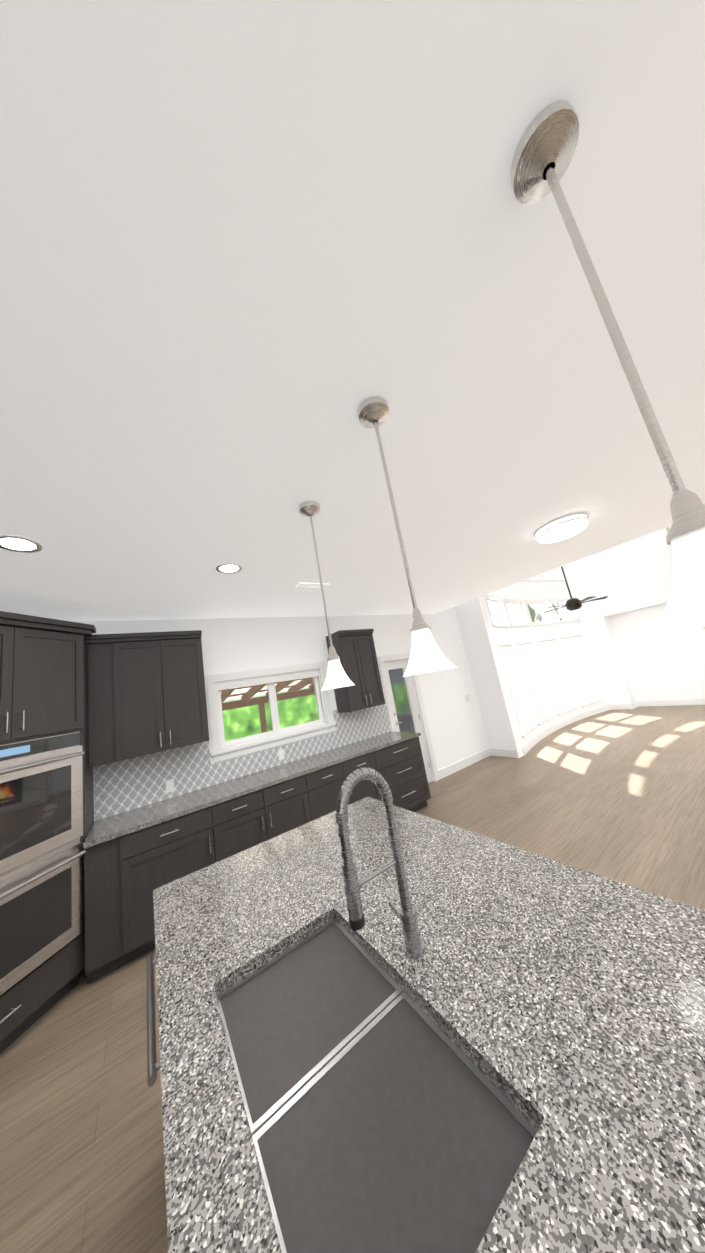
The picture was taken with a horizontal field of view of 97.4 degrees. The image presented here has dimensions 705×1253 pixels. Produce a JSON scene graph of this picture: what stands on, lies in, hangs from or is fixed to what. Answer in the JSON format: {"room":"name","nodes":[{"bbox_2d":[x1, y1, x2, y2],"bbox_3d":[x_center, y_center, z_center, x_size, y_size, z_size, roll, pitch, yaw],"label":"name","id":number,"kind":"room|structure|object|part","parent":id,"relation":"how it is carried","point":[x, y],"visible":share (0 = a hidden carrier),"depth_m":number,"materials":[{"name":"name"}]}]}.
{"room":"kitchen","nodes":[
{"label":"kitchen","id":0,"kind":"room"},
{"bbox_2d":[71,565,608,821],"bbox_3d":[1.077,-0.322,5.337,11.606,5.600,0.710,-3,-13,-34],"label":"wall","id":1,"kind":"structure","parent":0,"point":[460,728],"depth_m":5.49,"materials":[{"name":"white paint"}]},
{"bbox_2d":[111,633,174,764],"bbox_3d":[-2.021,0.667,2.988,0.430,1.071,0.346,-3,-13,-34],"label":"upper cabinet","id":2,"kind":"object","parent":1,"relation":"attached to","point":[142,715],"depth_m":2.85,"materials":[{"name":"brown wood"}]},
{"bbox_2d":[167,633,208,748],"bbox_3d":[-1.765,0.655,3.162,0.430,1.071,0.346,-3,-13,-34],"label":"upper cabinet","id":3,"kind":"object","parent":1,"relation":"attached to","point":[188,694],"depth_m":3.06,"materials":[{"name":"brown wood"}]},
{"bbox_2d":[206,662,335,761],"bbox_3d":[-0.980,0.989,3.872,1.550,0.930,0.210,-3,-13,-34],"label":"window","id":4,"kind":"structure","parent":1,"relation":"in","point":[222,749],"depth_m":3.78,"materials":[{"name":"white paint"}]},
{"bbox_2d":[326,633,374,712],"bbox_3d":[-0.054,0.635,4.311,0.351,1.032,0.346,-3,-13,-34],"label":"upper cabinet","id":5,"kind":"object","parent":1,"relation":"attached to","point":[355,698],"depth_m":4.18,"materials":[{"name":"brown wood"}]},
{"bbox_2d":[363,629,385,708],"bbox_3d":[0.136,0.627,4.440,0.349,1.032,0.346,-3,-13,-34],"label":"upper cabinet","id":6,"kind":"object","parent":1,"relation":"attached to","point":[377,695],"depth_m":4.35,"materials":[{"name":"brown wood"}]},
{"bbox_2d":[378,653,438,782],"bbox_3d":[0.861,1.467,4.934,0.760,2.060,0.115,-3,-13,-34],"label":"door frame","id":7,"kind":"structure","parent":1,"relation":"attached to","point":[390,664],"depth_m":5.00,"materials":[{"name":"white paint"}]},
{"bbox_2d":[438,748,490,779],"bbox_3d":[1.956,2.349,5.341,1.440,0.130,0.015,-3,-13,-34],"label":"baseboard","id":8,"kind":"structure","parent":1,"relation":"attached to","point":[461,764],"depth_m":5.29,"materials":[{"name":"white paint"}]},
{"bbox_2d":[465,695,470,701],"bbox_3d":[2.154,1.340,5.782,0.120,0.120,0.010,-3,-13,-34],"label":"light switch","id":9,"kind":"object","parent":1,"relation":"attached to","point":[467,697],"visible":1,"depth_m":5.78,"materials":[{"name":"white plastic"}]},
{"bbox_2d":[489,748,518,757],"bbox_3d":[2.694,2.254,5.517,0.015,0.130,0.530,-3,-13,-34],"label":"baseboard","id":10,"kind":"structure","parent":1,"relation":"attached to","point":[493,751],"depth_m":5.50,"materials":[{"name":"white paint"}]},
{"bbox_2d":[485,568,610,755],"bbox_3d":[4.214,-0.158,7.191,4.240,4.900,0.434,-3,-13,-34],"label":"window","id":11,"kind":"structure","parent":1,"relation":"in","point":[532,742],"depth_m":7.11,"materials":[{"name":"white paint"}]},
{"bbox_3d":[3.149,0.778,6.240,0.018,0.696,0.543,-20,-14,42],"label":"bow window wall glass","id":12,"kind":"part","parent":11,"relation":"part of","materials":[{"name":"glass"}]},
{"bbox_3d":[3.280,1.583,6.079,0.018,0.741,0.482,-20,-14,42],"label":"bow window wall glass","id":13,"kind":"part","parent":11,"relation":"part of","materials":[{"name":"glass"}]},
{"bbox_3d":[3.924,0.861,6.882,0.584,0.909,0.022,-2,-13,-37],"label":"bow window wall glass","id":14,"kind":"part","parent":11,"relation":"part of","materials":[{"name":"glass"}]},
{"bbox_3d":[4.528,-0.323,7.643,0.800,0.490,0.022,-3,-12,-31],"label":"bow window wall glass","id":15,"kind":"part","parent":11,"relation":"part of","materials":[{"name":"glass"}]},
{"bbox_3d":[4.043,1.573,6.744,0.561,0.719,0.022,-2,-13,-37],"label":"bow window wall glass","id":16,"kind":"part","parent":11,"relation":"part of","materials":[{"name":"glass"}]},
{"bbox_3d":[4.784,1.144,7.366,0.800,1.580,0.022,-3,-12,-31],"label":"bow window wall glass","id":17,"kind":"part","parent":11,"relation":"part of","materials":[{"name":"glass"}]},
{"bbox_3d":[5.711,1.071,7.834,0.800,1.580,0.018,-5,-11,-22],"label":"bow window wall glass","id":18,"kind":"part","parent":11,"relation":"part of","materials":[{"name":"glass"}]},
{"bbox_2d":[0,705,704,1252],"bbox_3d":[3.885,1.442,1.641,12.150,0.120,10.900,-3,-13,-34],"label":"floor","id":19,"kind":"structure","parent":0,"point":[618,795],"depth_m":1.97,"materials":[{"name":"brown wood"}]},
{"bbox_2d":[0,611,93,1053],"bbox_3d":[-2.536,1.257,1.942,1.289,2.520,1.186,-3,-13,-34],"label":"tall cabinet","id":20,"kind":"object","parent":19,"relation":"on","point":[46,799],"depth_m":2.07,"materials":[{"name":"brown wood"}]},
{"bbox_2d":[84,833,134,984],"bbox_3d":[-1.909,2.089,2.461,0.265,0.885,0.616,-3,-13,-34],"label":"base cabinet","id":21,"kind":"object","parent":19,"relation":"on","point":[109,885],"depth_m":2.23,"materials":[{"name":"brown wood"}]},
{"bbox_2d":[131,805,226,958],"bbox_3d":[-1.560,2.073,2.699,0.701,0.885,0.616,-3,-13,-34],"label":"base cabinet","id":22,"kind":"object","parent":19,"relation":"on","point":[161,855],"depth_m":2.46,"materials":[{"name":"brown wood"}]},
{"bbox_2d":[83,733,420,848],"bbox_3d":[-0.674,1.582,3.431,3.436,0.035,0.631,-3,-13,-34],"label":"countertop","id":23,"kind":"structure","parent":22,"relation":"on","point":[119,824],"depth_m":2.96,"materials":[{"name":"grey stone"}]},
{"bbox_2d":[223,785,274,857],"bbox_3d":[-1.135,2.054,2.988,0.570,0.885,0.616,-3,-13,-34],"label":"base cabinet","id":24,"kind":"object","parent":19,"relation":"on","point":[249,821],"depth_m":2.82,"materials":[{"name":"brown wood"}]},
{"bbox_2d":[271,773,318,836],"bbox_3d":[-0.763,2.037,3.242,0.570,0.885,0.616,-3,-13,-34],"label":"base cabinet","id":25,"kind":"object","parent":19,"relation":"on","point":[293,801],"depth_m":3.07,"materials":[{"name":"brown wood"}]},
{"bbox_2d":[315,761,354,817],"bbox_3d":[-0.392,2.020,3.495,0.570,0.885,0.616,-3,-13,-34],"label":"base cabinet","id":26,"kind":"object","parent":19,"relation":"on","point":[329,781],"depth_m":3.31,"materials":[{"name":"brown wood"}]},
{"bbox_2d":[147,907,534,1252],"bbox_3d":[0.320,1.369,0.703,1.291,0.885,2.432,-3,-13,-34],"label":"sink","id":27,"kind":"object","parent":19,"relation":"on","point":[385,1025],"depth_m":0.61,"materials":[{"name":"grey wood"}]},
{"bbox_2d":[153,797,704,1252],"bbox_3d":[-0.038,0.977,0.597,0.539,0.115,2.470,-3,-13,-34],"label":"island countertop","id":28,"kind":"structure","parent":27,"relation":"on","point":[217,922],"depth_m":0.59,"materials":[{"name":"grey stone"}]},
{"bbox_2d":[339,819,430,962],"bbox_3d":[0.071,0.787,0.905,0.224,0.330,0.120,-3,-13,-34],"label":"faucet","id":29,"kind":"object","parent":28,"relation":"on","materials":[{"name":"silver metal"}]},
{"bbox_2d":[351,753,381,801],"bbox_3d":[-0.045,2.004,3.731,0.509,0.885,0.616,-3,-13,-34],"label":"base cabinet","id":30,"kind":"object","parent":19,"relation":"on","point":[364,788],"depth_m":3.57,"materials":[{"name":"brown wood"}]},
{"bbox_2d":[375,737,430,811],"bbox_3d":[0.455,1.982,4.072,0.821,0.885,0.616,-3,-13,-34],"label":"base cabinet","id":31,"kind":"object","parent":19,"relation":"on","point":[402,767],"depth_m":3.87,"materials":[{"name":"brown wood"}]},
{"bbox_2d":[0,0,704,620],"bbox_3d":[1.190,-2.672,0.479,6.500,2.866,9.500,-3,-13,-34],"label":"ceiling","id":32,"kind":"structure","parent":0,"point":[254,254],"depth_m":0.86,"materials":[{"name":"white paint"}]},
{"bbox_2d":[296,582,328,588],"bbox_3d":[-0.404,-0.413,3.128,0.320,0.011,0.120,-3,-13,-34],"label":"ceiling vent","id":33,"kind":"object","parent":32,"relation":"in","point":[308,585],"visible":0.9,"depth_m":3.10,"materials":[{"name":"white metal"}]},
{"bbox_2d":[299,501,354,690],"bbox_3d":[-0.163,-0.187,1.707,0.184,1.049,0.184,-3,-13,-34],"label":"pendant light","id":34,"kind":"object","parent":32,"relation":"hanging from","point":[336,676],"visible":1,"depth_m":1.63,"materials":[{"name":"white glass"}]},
{"bbox_2d":[358,396,456,676],"bbox_3d":[0.170,-0.353,1.136,0.184,1.049,0.184,-3,-13,-34],"label":"pendant light","id":35,"kind":"object","parent":32,"relation":"hanging from","point":[427,655],"visible":0.98,"depth_m":1.07,"materials":[{"name":"white glass"}]},
{"bbox_2d":[534,512,587,542],"bbox_3d":[1.821,-0.836,2.696,0.400,0.102,0.400,-3,-13,-34],"label":"flush-mount ceiling light","id":36,"kind":"object","parent":32,"relation":"attached to","point":[563,527],"visible":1,"depth_m":2.59,"materials":[{"name":"white metal"}]},
{"bbox_2d":[510,100,704,633],"bbox_3d":[0.497,-0.517,0.574,0.184,1.049,0.184,-3,-13,-34],"label":"pendant light","id":37,"kind":"object","parent":32,"relation":"hanging from","point":[544,151],"visible":0.98,"depth_m":0.57,"materials":[{"name":"white glass"}]},
{"bbox_2d":[565,528,704,708],"bbox_3d":[8.547,-1.714,4.869,0.420,5.600,9.130,-3,-13,-34],"label":"wall","id":38,"kind":"structure","parent":0,"point":[636,658],"depth_m":7.44,"materials":[{"name":"white paint"}]},
{"bbox_2d":[610,703,632,709],"bbox_3d":[6.511,2.004,7.720,0.015,0.130,0.750,-3,-13,-34],"label":"baseboard","id":39,"kind":"structure","parent":38,"relation":"attached to","point":[613,706],"depth_m":7.59,"materials":[{"name":"white paint"}]},
{"bbox_2d":[636,698,704,706],"bbox_3d":[7.401,1.705,6.961,0.015,0.130,1.580,-3,-13,-34],"label":"baseboard","id":40,"kind":"structure","parent":38,"relation":"attached to","point":[679,701],"depth_m":7.09,"materials":[{"name":"white paint"}]},
{"bbox_3d":[5.786,-4.354,4.061,5.250,0.150,9.500,-3,-13,-34],"label":"ceiling","id":41,"kind":"structure","parent":0,"visible":0},
{"bbox_2d":[543,567,607,616],"bbox_3d":[4.133,-1.808,6.439,1.105,3.349,1.056,-3,-13,-34],"label":"ceiling fan","id":42,"kind":"object","parent":41,"relation":"hanging from","point":[573,605],"visible":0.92,"depth_m":6.06,"materials":[{"name":"brown metal"}]},
{"label":"outside","id":43,"kind":"structure","parent":0,"visible":0},
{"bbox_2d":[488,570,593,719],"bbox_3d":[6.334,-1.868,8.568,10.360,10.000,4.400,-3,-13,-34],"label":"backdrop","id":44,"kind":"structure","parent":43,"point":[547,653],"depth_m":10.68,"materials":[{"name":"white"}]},
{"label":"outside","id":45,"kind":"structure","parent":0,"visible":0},
{"bbox_2d":[222,684,318,740],"bbox_3d":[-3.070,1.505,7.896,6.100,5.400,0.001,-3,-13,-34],"label":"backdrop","id":46,"kind":"structure","parent":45,"point":[302,702],"depth_m":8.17,"materials":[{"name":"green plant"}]},
{"bbox_2d":[220,677,414,732],"bbox_3d":[-1.610,1.984,5.964,5.700,2.870,4.250,-3,-13,-34],"label":"pergola","id":47,"kind":"object","parent":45,"point":[303,682],"depth_m":7.61,"materials":[{"name":"brown wood"}]},
{"bbox_2d":[388,668,414,731],"bbox_3d":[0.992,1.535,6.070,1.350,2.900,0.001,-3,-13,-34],"label":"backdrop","id":48,"kind":"structure","parent":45,"point":[402,702],"depth_m":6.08,"materials":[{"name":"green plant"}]}
]}

